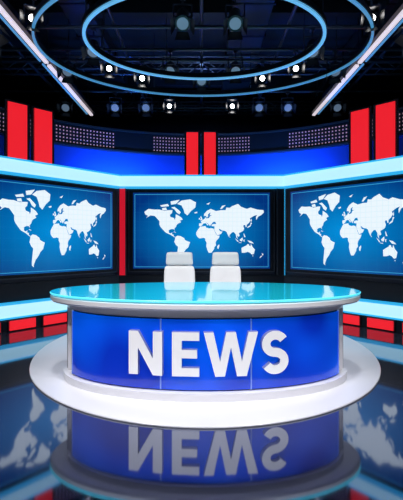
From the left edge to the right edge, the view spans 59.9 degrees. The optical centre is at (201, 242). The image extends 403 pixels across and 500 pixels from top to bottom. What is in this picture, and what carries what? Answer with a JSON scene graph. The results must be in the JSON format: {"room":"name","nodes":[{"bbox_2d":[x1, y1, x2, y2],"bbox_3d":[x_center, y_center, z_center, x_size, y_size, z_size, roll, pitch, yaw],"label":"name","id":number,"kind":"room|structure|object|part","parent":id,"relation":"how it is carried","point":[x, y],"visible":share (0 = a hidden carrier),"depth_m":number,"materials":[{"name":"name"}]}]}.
{"room":"studio","nodes":[
{"label":"studio","id":0,"kind":"room"},
{"bbox_2d":[0,322,402,499],"bbox_3d":[0.000,1.650,3.500,15.000,0.100,15.000,0,0,0],"label":"floor","id":1,"kind":"structure","parent":0,"point":[50,449],"depth_m":2.70,"materials":[{"name":"grey"}]},
{"bbox_2d":[7,316,36,331],"bbox_3d":[-3.294,1.490,6.446,0.043,0.210,0.500,0,0,44],"label":"light","id":2,"kind":"object","parent":1,"relation":"attached to","point":[28,322],"visible":1,"depth_m":6.42,"materials":[{"name":"red plastic"}]},
{"bbox_2d":[42,312,66,325],"bbox_3d":[-2.874,1.490,6.875,0.043,0.210,0.500,0,0,44],"label":"light","id":3,"kind":"object","parent":1,"relation":"attached to","point":[56,318],"visible":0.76,"depth_m":6.84,"materials":[{"name":"red plastic"}]},
{"bbox_2d":[0,174,402,302],"bbox_3d":[0.000,0.150,6.967,8.777,2.900,2.606,0,0,0],"label":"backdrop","id":4,"kind":"structure","parent":1,"relation":"on","point":[114,273],"depth_m":7.54,"materials":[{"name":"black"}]},
{"bbox_2d":[0,174,116,279],"bbox_3d":[-2.867,-0.280,6.966,0.095,1.880,2.680,0,0,44],"label":"video screen","id":5,"kind":"object","parent":4,"relation":"attached to","point":[48,228],"visible":1,"depth_m":6.88,"materials":[{"name":"glass"},{"name":"black plastic"}]},
{"bbox_2d":[0,107,402,174],"bbox_3d":[0.000,-2.035,7.422,10.557,1.470,3.516,0,0,0],"label":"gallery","id":6,"kind":"object","parent":4,"relation":"on","point":[102,149],"visible":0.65,"depth_m":8.55,"materials":[{"name":"blue"}]},
{"bbox_2d":[4,99,29,159],"bbox_3d":[-3.494,-1.997,6.611,0.430,1.310,0.180,0,0,-41],"label":"light panel","id":7,"kind":"object","parent":6,"relation":"on","point":[16,114],"visible":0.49,"depth_m":6.53,"materials":[{"name":"red plastic"}]},
{"bbox_2d":[31,106,53,163],"bbox_3d":[-3.165,-1.997,6.946,0.430,1.310,0.180,0,0,-41],"label":"light panel","id":8,"kind":"object","parent":6,"relation":"on","point":[42,120],"visible":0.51,"depth_m":6.87,"materials":[{"name":"red plastic"}]},
{"bbox_2d":[184,131,199,174],"bbox_3d":[-0.215,-1.977,8.220,0.370,1.270,0.180,0,0,0],"label":"light panel","id":9,"kind":"object","parent":6,"relation":"on","point":[191,138],"visible":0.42,"depth_m":8.13,"materials":[{"name":"red plastic"}]},
{"bbox_2d":[0,155,402,188],"bbox_3d":[0.000,-1.385,6.779,8.420,0.290,2.482,0,0,0],"label":"band","id":10,"kind":"object","parent":6,"relation":"attached to","point":[8,165],"visible":1,"depth_m":7.37,"materials":[{"name":"blue plastic"}]},
{"bbox_2d":[202,131,217,174],"bbox_3d":[0.195,-1.977,8.220,0.370,1.270,0.180,0,0,0],"label":"light panel","id":11,"kind":"object","parent":6,"relation":"on","point":[209,138],"visible":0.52,"depth_m":8.13,"materials":[{"name":"red plastic"}]},
{"bbox_2d":[349,106,371,163],"bbox_3d":[3.165,-1.997,6.946,0.430,1.310,0.180,0,0,41],"label":"light panel","id":12,"kind":"object","parent":6,"relation":"on","point":[360,120],"visible":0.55,"depth_m":6.87,"materials":[{"name":"red plastic"}]},
{"bbox_2d":[373,99,398,159],"bbox_3d":[3.494,-1.997,6.611,0.430,1.310,0.180,0,0,41],"label":"light panel","id":13,"kind":"object","parent":6,"relation":"on","point":[385,114],"visible":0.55,"depth_m":6.53,"materials":[{"name":"red plastic"}]},
{"bbox_2d":[128,189,274,271],"bbox_3d":[0.000,-0.280,7.971,3.320,1.880,0.095,0,0,0],"label":"video screen","id":14,"kind":"object","parent":4,"relation":"attached to","point":[202,223],"visible":0.98,"depth_m":7.93,"materials":[{"name":"glass"},{"name":"black plastic"}]},
{"bbox_2d":[0,298,402,320],"bbox_3d":[0.000,1.220,6.779,8.420,0.280,2.482,0,0,0],"label":"band","id":15,"kind":"object","parent":4,"relation":"attached to","point":[27,308],"visible":0.32,"depth_m":6.46,"materials":[{"name":"blue"}]},
{"bbox_2d":[0,275,402,301],"bbox_3d":[0.000,0.900,6.831,8.420,0.320,2.377,0,0,0],"label":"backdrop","id":16,"kind":"object","parent":4,"relation":"attached to","point":[39,289],"visible":0.6,"depth_m":6.96,"materials":[{"name":"black"}]},
{"bbox_2d":[118,189,284,274],"bbox_3d":[0.003,-0.250,7.940,3.775,1.960,0.070,0,0,0],"label":"trim","id":17,"kind":"structure","parent":4,"relation":"attached to","point":[122,193],"depth_m":7.92,"materials":[{"name":"red plastic"}]},
{"bbox_2d":[286,174,402,279],"bbox_3d":[2.867,-0.280,6.966,0.095,1.880,2.680,0,0,-44],"label":"video screen","id":18,"kind":"object","parent":4,"relation":"attached to","point":[354,228],"visible":1,"depth_m":6.88,"materials":[{"name":"glass"},{"name":"black plastic"}]},
{"bbox_2d":[2,311,400,332],"bbox_3d":[0.000,1.490,6.814,8.420,0.220,2.412,0,0,0],"label":"plinth","id":19,"kind":"object","parent":1,"relation":"on","point":[39,317],"visible":0.1,"depth_m":6.50,"materials":[{"name":"black"}]},
{"bbox_2d":[29,335,380,428],"bbox_3d":[0.045,1.590,5.460,4.900,0.020,4.900,0,0,0],"label":"stage platform","id":20,"kind":"object","parent":1,"relation":"on","point":[46,369],"visible":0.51,"depth_m":3.44,"materials":[{"name":"white plastic"}]},
{"bbox_2d":[164,252,194,281],"bbox_3d":[-0.360,0.864,5.562,0.680,1.432,0.620,0,0,0],"label":"office chair","id":21,"kind":"object","parent":20,"relation":"on","point":[179,268],"visible":0.44,"depth_m":5.68,"materials":[{"name":"white leather"}]},
{"bbox_3d":[-0.360,0.710,5.741,0.532,0.700,0.138,0,0,0],"label":"backrest","id":22,"kind":"part","parent":21,"relation":"part of","materials":[{"name":"white leather"}]},
{"bbox_2d":[50,282,360,401],"bbox_3d":[0.045,1.075,4.280,3.730,1.010,1.690,0,0,0],"label":"desk","id":23,"kind":"object","parent":20,"relation":"on","point":[156,341],"visible":1,"depth_m":3.60,"materials":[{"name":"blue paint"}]},
{"bbox_3d":[0.045,0.713,3.833,3.268,0.075,0.646,0,0,0],"label":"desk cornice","id":24,"kind":"part","parent":23,"relation":"part of","materials":[{"name":"white paint"}]},
{"bbox_3d":[0.045,0.582,4.280,3.730,0.023,1.690,0,0,0],"label":"glass","id":25,"kind":"part","parent":23,"relation":"part of","materials":[{"name":"teal glass"}]},
{"bbox_2d":[210,252,240,281],"bbox_3d":[0.390,0.864,5.562,0.680,1.432,0.620,0,0,0],"label":"office chair","id":26,"kind":"object","parent":20,"relation":"on","point":[225,268],"visible":0.44,"depth_m":5.68,"materials":[{"name":"white leather"}]},
{"bbox_3d":[0.390,0.710,5.741,0.532,0.700,0.138,0,0,0],"label":"backrest","id":27,"kind":"part","parent":26,"relation":"part of","materials":[{"name":"white leather"}]},
{"bbox_2d":[343,313,360,325],"bbox_3d":[2.874,1.490,6.875,0.043,0.210,0.500,0,0,-44],"label":"light","id":28,"kind":"object","parent":1,"relation":"attached to","point":[351,319],"visible":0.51,"depth_m":6.80,"materials":[{"name":"red plastic"}]},
{"bbox_2d":[366,316,395,331],"bbox_3d":[3.294,1.490,6.446,0.043,0.210,0.500,0,0,-44],"label":"light","id":29,"kind":"object","parent":1,"relation":"attached to","point":[371,322],"visible":1,"depth_m":6.42,"materials":[{"name":"red plastic"}]},
{"bbox_2d":[0,0,402,87],"bbox_3d":[0.000,-4.280,5.800,14.500,0.240,7.160,0,0,0],"label":"ceiling","id":30,"kind":"structure","parent":0,"point":[126,8],"depth_m":8.32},
{"bbox_2d":[0,0,95,115],"bbox_3d":[-2.960,-3.890,5.150,0.260,1.020,8.400,0,0,0],"label":"ceiling bar","id":31,"kind":"object","parent":30,"relation":"hanging from","point":[9,16],"visible":0.83,"depth_m":6.28,"materials":[{"name":"glowing white plastic"},{"name":"metal"}]},
{"bbox_2d":[0,0,402,116],"bbox_3d":[0.000,-4.035,5.300,13.022,0.730,10.200,0,0,0],"label":"grid","id":32,"kind":"object","parent":30,"relation":"hanging from","point":[201,58],"visible":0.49,"depth_m":7.60,"materials":[{"name":"grey metal"}]},
{"bbox_2d":[0,27,9,46],"bbox_3d":[-3.117,-3.307,5.212,0.462,0.714,0.375,0,0,0],"label":"spotlight","id":33,"kind":"object","parent":32,"relation":"hanging from","point":[3,40],"visible":1,"depth_m":5.36,"materials":[{"name":"black metal"}]},
{"bbox_2d":[20,0,43,31],"bbox_3d":[-2.477,-3.374,5.138,0.300,0.581,0.450,0,0,-20],"label":"spotlight","id":34,"kind":"object","parent":32,"relation":"hanging from","point":[28,15],"visible":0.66,"depth_m":5.07,"materials":[{"name":"black"}]},
{"bbox_2d":[57,92,72,116],"bbox_3d":[-3.284,-3.353,8.476,0.345,0.622,0.517,0,0,-12],"label":"spotlight","id":35,"kind":"object","parent":32,"relation":"hanging from","point":[66,106],"visible":0.88,"depth_m":8.42,"materials":[{"name":"black metal"}]},
{"bbox_2d":[56,51,76,83],"bbox_3d":[-2.532,-3.344,6.625,0.345,0.640,0.494,0,0,-14],"label":"spotlight","id":36,"kind":"object","parent":32,"relation":"hanging from","point":[59,70],"visible":0.62,"depth_m":6.64,"materials":[{"name":"black metal"}]},
{"bbox_2d":[81,28,103,65],"bbox_3d":[-1.834,-3.341,5.924,0.345,0.646,0.475,0,0,-12],"label":"spotlight","id":37,"kind":"object","parent":32,"relation":"hanging from","point":[94,62],"visible":0.72,"depth_m":5.96,"materials":[{"name":"black metal"}]},
{"bbox_2d":[100,51,116,77],"bbox_3d":[-1.748,-3.380,6.638,0.300,0.567,0.455,0,0,-11],"label":"spotlight","id":38,"kind":"object","parent":32,"relation":"hanging from","point":[109,68],"visible":0.84,"depth_m":6.57,"materials":[{"name":"black"}]},
{"bbox_2d":[107,92,121,116],"bbox_3d":[-2.068,-3.353,8.467,0.361,0.623,0.528,0,0,0],"label":"spotlight","id":39,"kind":"object","parent":32,"relation":"hanging from","point":[115,107],"visible":1,"depth_m":8.42,"materials":[{"name":"black metal"}]},
{"bbox_2d":[134,62,149,86],"bbox_3d":[-1.174,-3.382,7.031,0.314,0.564,0.466,0,0,0],"label":"spotlight","id":40,"kind":"object","parent":32,"relation":"hanging from","point":[142,78],"visible":0.84,"depth_m":6.96,"materials":[{"name":"black"}]},
{"bbox_2d":[138,93,152,116],"bbox_3d":[-1.329,-3.353,8.470,0.356,0.623,0.524,0,0,0],"label":"spotlight","id":41,"kind":"object","parent":32,"relation":"hanging from","point":[145,107],"visible":0.98,"depth_m":8.42,"materials":[{"name":"black metal"}]},
{"bbox_2d":[160,51,178,83],"bbox_3d":[-0.589,-3.343,6.620,0.354,0.641,0.497,0,0,0],"label":"spotlight","id":42,"kind":"object","parent":32,"relation":"hanging from","point":[170,65],"visible":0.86,"depth_m":6.64,"materials":[{"name":"black metal"}]},
{"bbox_2d":[163,96,175,112],"bbox_3d":[-0.764,-3.388,8.486,0.305,0.552,0.462,0,0,0],"label":"spotlight","id":43,"kind":"object","parent":32,"relation":"hanging from","point":[169,105],"visible":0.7,"depth_m":8.40,"materials":[{"name":"black"}]},
{"bbox_2d":[170,0,194,39],"bbox_3d":[-0.274,-3.339,5.122,0.353,0.649,0.446,0,0,0],"label":"spotlight","id":44,"kind":"object","parent":32,"relation":"hanging from","point":[182,21],"visible":1,"depth_m":5.14,"materials":[{"name":"black"}]},
{"bbox_2d":[193,62,209,91],"bbox_3d":[0.000,-3.345,7.023,0.345,0.638,0.499,0,0,0],"label":"spotlight","id":45,"kind":"object","parent":32,"relation":"hanging from","point":[201,83],"visible":0.6,"depth_m":7.02,"materials":[{"name":"black metal"}]},
{"bbox_2d":[226,96,238,112],"bbox_3d":[0.735,-3.388,8.486,0.305,0.552,0.461,0,0,0],"label":"spotlight","id":46,"kind":"object","parent":32,"relation":"hanging from","point":[232,105],"visible":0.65,"depth_m":8.40,"materials":[{"name":"black"}]},
{"bbox_2d":[223,0,247,39],"bbox_3d":[0.489,-3.339,5.120,0.359,0.649,0.449,0,0,0],"label":"spotlight","id":47,"kind":"object","parent":32,"relation":"hanging from","point":[236,21],"visible":1,"depth_m":5.14,"materials":[{"name":"black"}]},
{"bbox_2d":[226,51,244,83],"bbox_3d":[0.638,-3.343,6.619,0.355,0.641,0.497,0,0,0],"label":"spotlight","id":48,"kind":"object","parent":32,"relation":"hanging from","point":[235,66],"visible":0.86,"depth_m":6.63,"materials":[{"name":"black metal"}]},
{"bbox_2d":[252,93,266,116],"bbox_3d":[1.379,-3.353,8.469,0.356,0.623,0.525,0,0,0],"label":"spotlight","id":49,"kind":"object","parent":32,"relation":"hanging from","point":[258,106],"visible":0.96,"depth_m":8.42,"materials":[{"name":"black metal"}]},
{"bbox_2d":[255,62,269,86],"bbox_3d":[1.204,-3.382,7.031,0.314,0.564,0.466,0,0,0],"label":"spotlight","id":50,"kind":"object","parent":32,"relation":"hanging from","point":[263,78],"visible":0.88,"depth_m":6.97,"materials":[{"name":"black"}]},
{"bbox_2d":[281,92,295,116],"bbox_3d":[2.068,-3.353,8.467,0.361,0.623,0.528,0,0,0],"label":"spotlight","id":51,"kind":"object","parent":32,"relation":"hanging from","point":[287,107],"visible":1,"depth_m":8.42,"materials":[{"name":"black metal"}]},
{"bbox_2d":[288,51,304,77],"bbox_3d":[1.787,-3.380,6.638,0.300,0.567,0.455,0,0,11],"label":"spotlight","id":52,"kind":"object","parent":32,"relation":"hanging from","point":[295,69],"visible":0.85,"depth_m":6.57,"materials":[{"name":"black"}]},
{"bbox_2d":[302,28,324,65],"bbox_3d":[1.884,-3.341,5.925,0.345,0.646,0.475,0,0,12],"label":"spotlight","id":53,"kind":"object","parent":32,"relation":"hanging from","point":[310,62],"visible":0.61,"depth_m":5.96,"materials":[{"name":"black metal"}]},
{"bbox_2d":[326,51,346,83],"bbox_3d":[2.532,-3.344,6.625,0.345,0.640,0.494,0,0,14],"label":"spotlight","id":54,"kind":"object","parent":32,"relation":"hanging from","point":[332,80],"visible":0.72,"depth_m":6.64,"materials":[{"name":"black metal"}]},
{"bbox_2d":[330,93,345,116],"bbox_3d":[3.284,-3.353,8.476,0.345,0.622,0.517,0,0,12],"label":"spotlight","id":55,"kind":"object","parent":32,"relation":"hanging from","point":[336,106],"visible":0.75,"depth_m":8.42,"materials":[{"name":"black metal"}]},
{"bbox_2d":[361,0,384,31],"bbox_3d":[2.497,-3.374,5.139,0.300,0.581,0.450,0,0,21],"label":"spotlight","id":56,"kind":"object","parent":32,"relation":"hanging from","point":[381,13],"visible":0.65,"depth_m":5.08,"materials":[{"name":"black"}]},
{"bbox_2d":[393,27,402,46],"bbox_3d":[3.117,-3.307,5.212,0.462,0.714,0.375,0,0,0],"label":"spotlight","id":57,"kind":"object","parent":32,"relation":"hanging from","point":[399,40],"visible":1,"depth_m":5.36,"materials":[{"name":"black metal"}]},
{"bbox_2d":[31,0,374,96],"bbox_3d":[0.020,-3.770,5.750,5.376,1.260,3.556,0,0,0],"label":"ring","id":58,"kind":"object","parent":30,"relation":"hanging from","point":[43,5],"visible":0.95,"depth_m":6.65,"materials":[{"name":"glowing blue plastic"},{"name":"metal"}]},
{"bbox_2d":[81,0,326,79],"bbox_3d":[0.040,-3.710,5.300,3.632,1.380,2.412,0,0,0],"label":"ring","id":59,"kind":"object","parent":30,"relation":"hanging from","point":[310,6],"visible":0.98,"depth_m":5.80,"materials":[{"name":"glowing blue plastic"},{"name":"metal"}]},
{"bbox_2d":[57,0,398,100],"bbox_3d":[0.575,-4.245,5.000,6.100,0.310,10.500,0,0,0],"label":"truss","id":60,"kind":"object","parent":30,"relation":"hanging from","point":[257,12],"depth_m":6.93,"materials":[{"name":"black metal"}]},
{"bbox_2d":[310,0,402,115],"bbox_3d":[3.020,-3.890,5.150,0.260,1.020,8.400,0,0,0],"label":"ceiling bar","id":61,"kind":"object","parent":30,"relation":"hanging from","point":[393,20],"visible":0.82,"depth_m":6.42,"materials":[{"name":"white metal"}]},
{"bbox_2d":[0,103,402,133],"bbox_3d":[0.000,-1.400,11.050,15.000,6.000,0.100,0,0,0],"label":"wall","id":62,"kind":"structure","parent":0,"point":[222,124],"depth_m":11.00,"materials":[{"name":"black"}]}
]}

